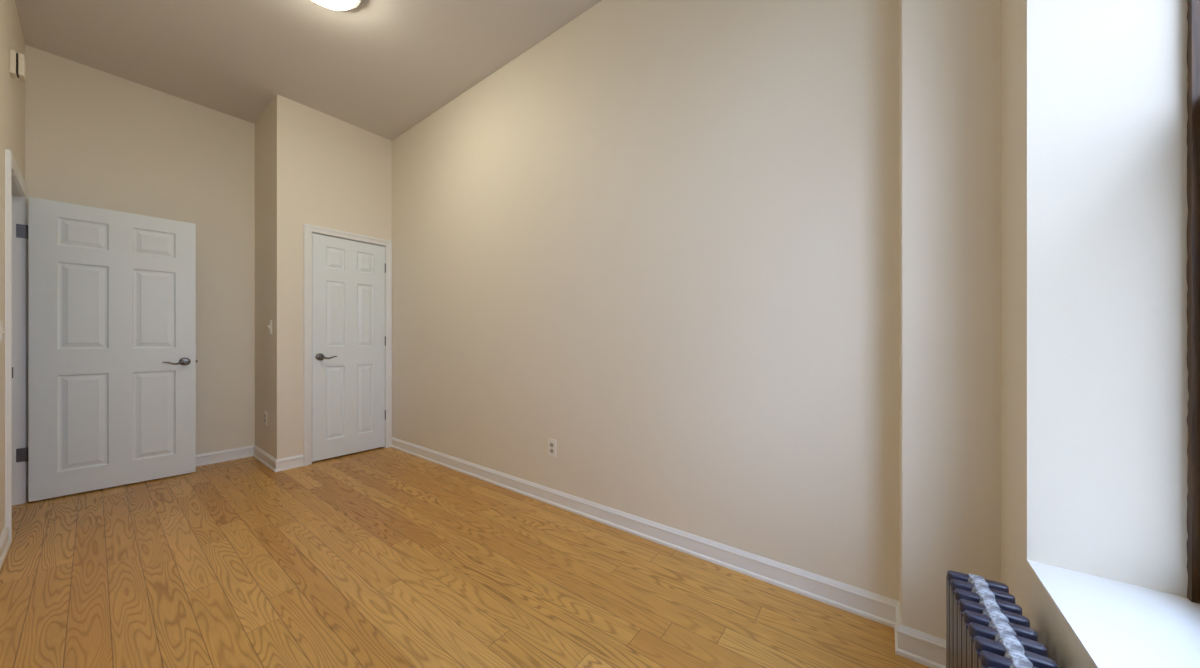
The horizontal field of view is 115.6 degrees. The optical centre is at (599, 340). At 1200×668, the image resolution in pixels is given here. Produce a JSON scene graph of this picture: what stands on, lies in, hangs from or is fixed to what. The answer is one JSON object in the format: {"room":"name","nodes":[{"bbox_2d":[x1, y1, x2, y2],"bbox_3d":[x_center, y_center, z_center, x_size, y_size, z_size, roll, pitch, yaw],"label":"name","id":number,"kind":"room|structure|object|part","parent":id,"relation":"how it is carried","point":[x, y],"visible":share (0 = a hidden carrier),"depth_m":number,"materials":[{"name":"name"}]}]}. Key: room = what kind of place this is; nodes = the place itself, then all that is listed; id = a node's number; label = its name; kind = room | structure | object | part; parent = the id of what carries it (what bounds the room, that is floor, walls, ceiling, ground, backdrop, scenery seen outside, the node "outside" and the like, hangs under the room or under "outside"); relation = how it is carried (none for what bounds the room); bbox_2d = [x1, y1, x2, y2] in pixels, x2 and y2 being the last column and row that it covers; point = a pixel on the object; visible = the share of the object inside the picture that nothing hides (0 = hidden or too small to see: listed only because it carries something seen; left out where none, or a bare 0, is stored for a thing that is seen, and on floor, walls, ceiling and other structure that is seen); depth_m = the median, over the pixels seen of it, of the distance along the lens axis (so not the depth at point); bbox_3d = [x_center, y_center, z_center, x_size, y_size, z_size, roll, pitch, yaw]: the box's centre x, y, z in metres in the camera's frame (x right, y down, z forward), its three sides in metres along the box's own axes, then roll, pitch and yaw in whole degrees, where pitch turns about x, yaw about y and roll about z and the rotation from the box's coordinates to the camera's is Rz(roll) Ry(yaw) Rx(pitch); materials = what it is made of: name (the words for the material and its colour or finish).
{"room":"empty bedroom","nodes":[
{"label":"empty bedroom","id":0,"kind":"room"},
{"bbox_2d":[0,0,24,534],"bbox_3d":[-1.853,-0.479,0.955,5.413,3.143,0.120,0,0,37],"label":"wall","id":1,"kind":"structure","parent":0,"point":[12,91],"depth_m":2.01,"materials":[{"name":"beige paint"}]},
{"bbox_2d":[0,321,6,343],"bbox_3d":[-3.016,-0.037,1.911,0.072,0.117,0.021,0,0,37],"label":"light switch","id":2,"kind":"object","parent":1,"relation":"attached to","point":[2,332],"visible":1,"depth_m":1.90,"materials":[{"name":"white plastic"}]},
{"bbox_3d":[-3.021,-0.037,1.905,0.072,0.117,0.006,0,0,37],"label":"plate","id":3,"kind":"part","parent":2,"relation":"part of","materials":[{"name":"white plastic"}]},
{"bbox_2d":[0,526,10,568],"bbox_3d":[-1.549,1.043,0.814,4.050,0.100,0.017,0,0,37],"label":"baseboard","id":4,"kind":"structure","parent":1,"relation":"attached to","point":[5,543],"depth_m":1.93,"materials":[{"name":"white wood"}]},
{"bbox_2d":[5,149,27,542],"bbox_3d":[-3.573,0.035,2.253,0.900,2.116,0.144,0,0,37],"label":"door frame","id":5,"kind":"structure","parent":1,"relation":"attached to","point":[16,190],"depth_m":2.50,"materials":[{"name":"paint"}]},
{"bbox_2d":[9,49,25,80],"bbox_3d":[-3.337,-1.572,2.166,0.080,0.130,0.047,0,0,37],"label":"wall sensor","id":6,"kind":"object","parent":1,"relation":"attached to","point":[17,61],"visible":1,"depth_m":2.15,"materials":[{"name":"beige plastic"}]},
{"bbox_3d":[-3.345,-1.572,2.155,0.080,0.130,0.020,0,0,37],"label":"plate","id":7,"kind":"part","parent":6,"relation":"part of","materials":[{"name":"beige plastic"}]},
{"bbox_2d":[28,197,196,501],"bbox_3d":[-3.551,0.061,2.806,0.097,2.037,0.773,0,0,40],"label":"door","id":8,"kind":"structure","parent":1,"relation":"in","point":[112,360],"depth_m":2.76,"materials":[{"name":"white paint"}]},
{"bbox_3d":[-3.364,0.177,2.991,0.052,0.033,0.130,0,0,40],"label":"lever","id":9,"kind":"part","parent":8,"relation":"part of","materials":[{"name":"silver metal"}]},
{"bbox_3d":[-3.352,0.173,3.051,0.015,0.065,0.065,0,0,40],"label":"lever handle","id":10,"kind":"part","parent":8,"relation":"part of","materials":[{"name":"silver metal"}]},
{"bbox_2d":[25,45,254,454],"bbox_3d":[-3.853,-0.479,2.957,0.187,3.143,3.533,0,0,37],"label":"wall","id":11,"kind":"structure","parent":0,"point":[96,138],"depth_m":3.21,"materials":[{"name":"beige paint"}]},
{"bbox_2d":[196,445,303,471],"bbox_3d":[-3.278,1.043,2.951,0.741,0.100,1.376,0,0,37],"label":"baseboard","id":12,"kind":"structure","parent":11,"relation":"attached to","point":[276,465],"depth_m":3.33,"materials":[{"name":"white wood"}]},
{"bbox_2d":[15,0,601,140],"bbox_3d":[-1.654,-2.090,1.421,5.650,0.080,3.700,0,0,37],"label":"ceiling","id":13,"kind":"structure","parent":0,"point":[381,68],"depth_m":2.62,"materials":[{"name":"paint"}]},
{"bbox_2d":[313,0,360,9],"bbox_3d":[-1.557,-1.998,2.128,0.362,0.104,0.362,0,0,37],"label":"ceiling lamp","id":14,"kind":"object","parent":13,"relation":"attached to","point":[332,4],"visible":1,"depth_m":2.21,"materials":[{"name":"glass"}]},
{"bbox_2d":[255,94,391,458],"bbox_3d":[-2.707,-0.479,3.732,0.724,3.143,0.918,0,0,37],"label":"wall","id":15,"kind":"structure","parent":0,"point":[313,167],"depth_m":3.32,"materials":[{"name":"beige paint"}]},
{"bbox_2d":[264,411,266,424],"bbox_3d":[-2.960,0.691,3.344,0.072,0.117,0.009,0,0,37],"label":"wall outlet","id":16,"kind":"object","parent":15,"relation":"attached to","point":[265,412],"visible":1,"depth_m":3.34,"materials":[{"name":"white plastic"}]},
{"bbox_2d":[268,320,271,333],"bbox_3d":[-2.846,-0.112,3.251,0.072,0.117,0.021,0,0,37],"label":"light switch","id":17,"kind":"object","parent":15,"relation":"attached to","point":[270,321],"visible":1,"depth_m":3.24,"materials":[{"name":"white plastic"}]},
{"bbox_2d":[304,223,391,465],"bbox_3d":[-2.400,0.039,3.615,0.128,2.108,0.736,0,0,37],"label":"door frame","id":18,"kind":"structure","parent":15,"relation":"attached to","point":[309,229],"depth_m":3.35,"materials":[{"name":"white wood"}]},
{"bbox_2d":[312,233,385,461],"bbox_3d":[-2.352,0.065,3.586,0.097,2.024,0.618,0,0,37],"label":"door","id":19,"kind":"structure","parent":15,"relation":"in","point":[349,338],"depth_m":3.56,"materials":[{"name":"white paint"}]},
{"bbox_3d":[-2.510,0.150,3.389,0.015,0.065,0.065,0,0,37],"label":"lever handle","id":20,"kind":"part","parent":19,"relation":"part of","materials":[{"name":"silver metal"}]},
{"bbox_2d":[0,447,929,667],"bbox_3d":[-1.654,1.123,1.421,5.650,0.060,3.700,0,0,37],"label":"floor","id":21,"kind":"structure","parent":0,"point":[381,557],"depth_m":1.68,"materials":[{"name":"brown wood"}]},
{"bbox_2d":[946,570,1057,667],"bbox_3d":[0.753,0.849,0.651,0.120,0.488,0.801,0,0,34],"label":"radiator","id":22,"kind":"object","parent":21,"relation":"on","point":[985,627],"visible":1,"depth_m":0.83,"materials":[{"name":"metal"}]},
{"bbox_2d":[392,0,1000,639],"bbox_3d":[-0.617,-0.479,2.760,5.589,3.143,0.313,0,0,37],"label":"wall","id":23,"kind":"structure","parent":0,"point":[739,261],"depth_m":1.81,"materials":[{"name":"beige paint"}]},
{"bbox_2d":[548,438,555,456],"bbox_3d":[-0.320,0.718,2.520,0.072,0.117,0.009,0,0,37],"label":"wall outlet","id":24,"kind":"object","parent":23,"relation":"attached to","point":[551,442],"visible":1,"depth_m":2.52,"materials":[{"name":"white plastic"}]},
{"bbox_2d":[391,437,945,667],"bbox_3d":[-0.446,1.043,2.517,4.318,0.100,0.163,0,0,37],"label":"baseboard","id":25,"kind":"structure","parent":23,"relation":"attached to","point":[928,650],"depth_m":1.79,"materials":[{"name":"white wood"}]},
{"bbox_2d":[1001,0,1188,667],"bbox_3d":[0.763,-0.479,0.232,0.354,3.143,2.089,0,0,37],"label":"wall","id":26,"kind":"structure","parent":0,"point":[1095,395],"depth_m":0.90,"materials":[{"name":"beige paint"}]},
{"bbox_2d":[1027,560,1199,667],"bbox_3d":[0.767,0.563,0.253,0.334,0.006,1.523,0,0,37],"label":"window sill","id":27,"kind":"structure","parent":26,"relation":"attached to","point":[1117,624],"depth_m":0.76,"materials":[{"name":"white paint"}]},
{"bbox_2d":[1187,0,1199,603],"bbox_3d":[0.861,-0.534,0.183,0.099,2.188,1.525,0,0,37],"label":"window","id":28,"kind":"structure","parent":26,"relation":"in","point":[1193,15],"depth_m":0.81,"materials":[{"name":"brown wood"}]}
]}

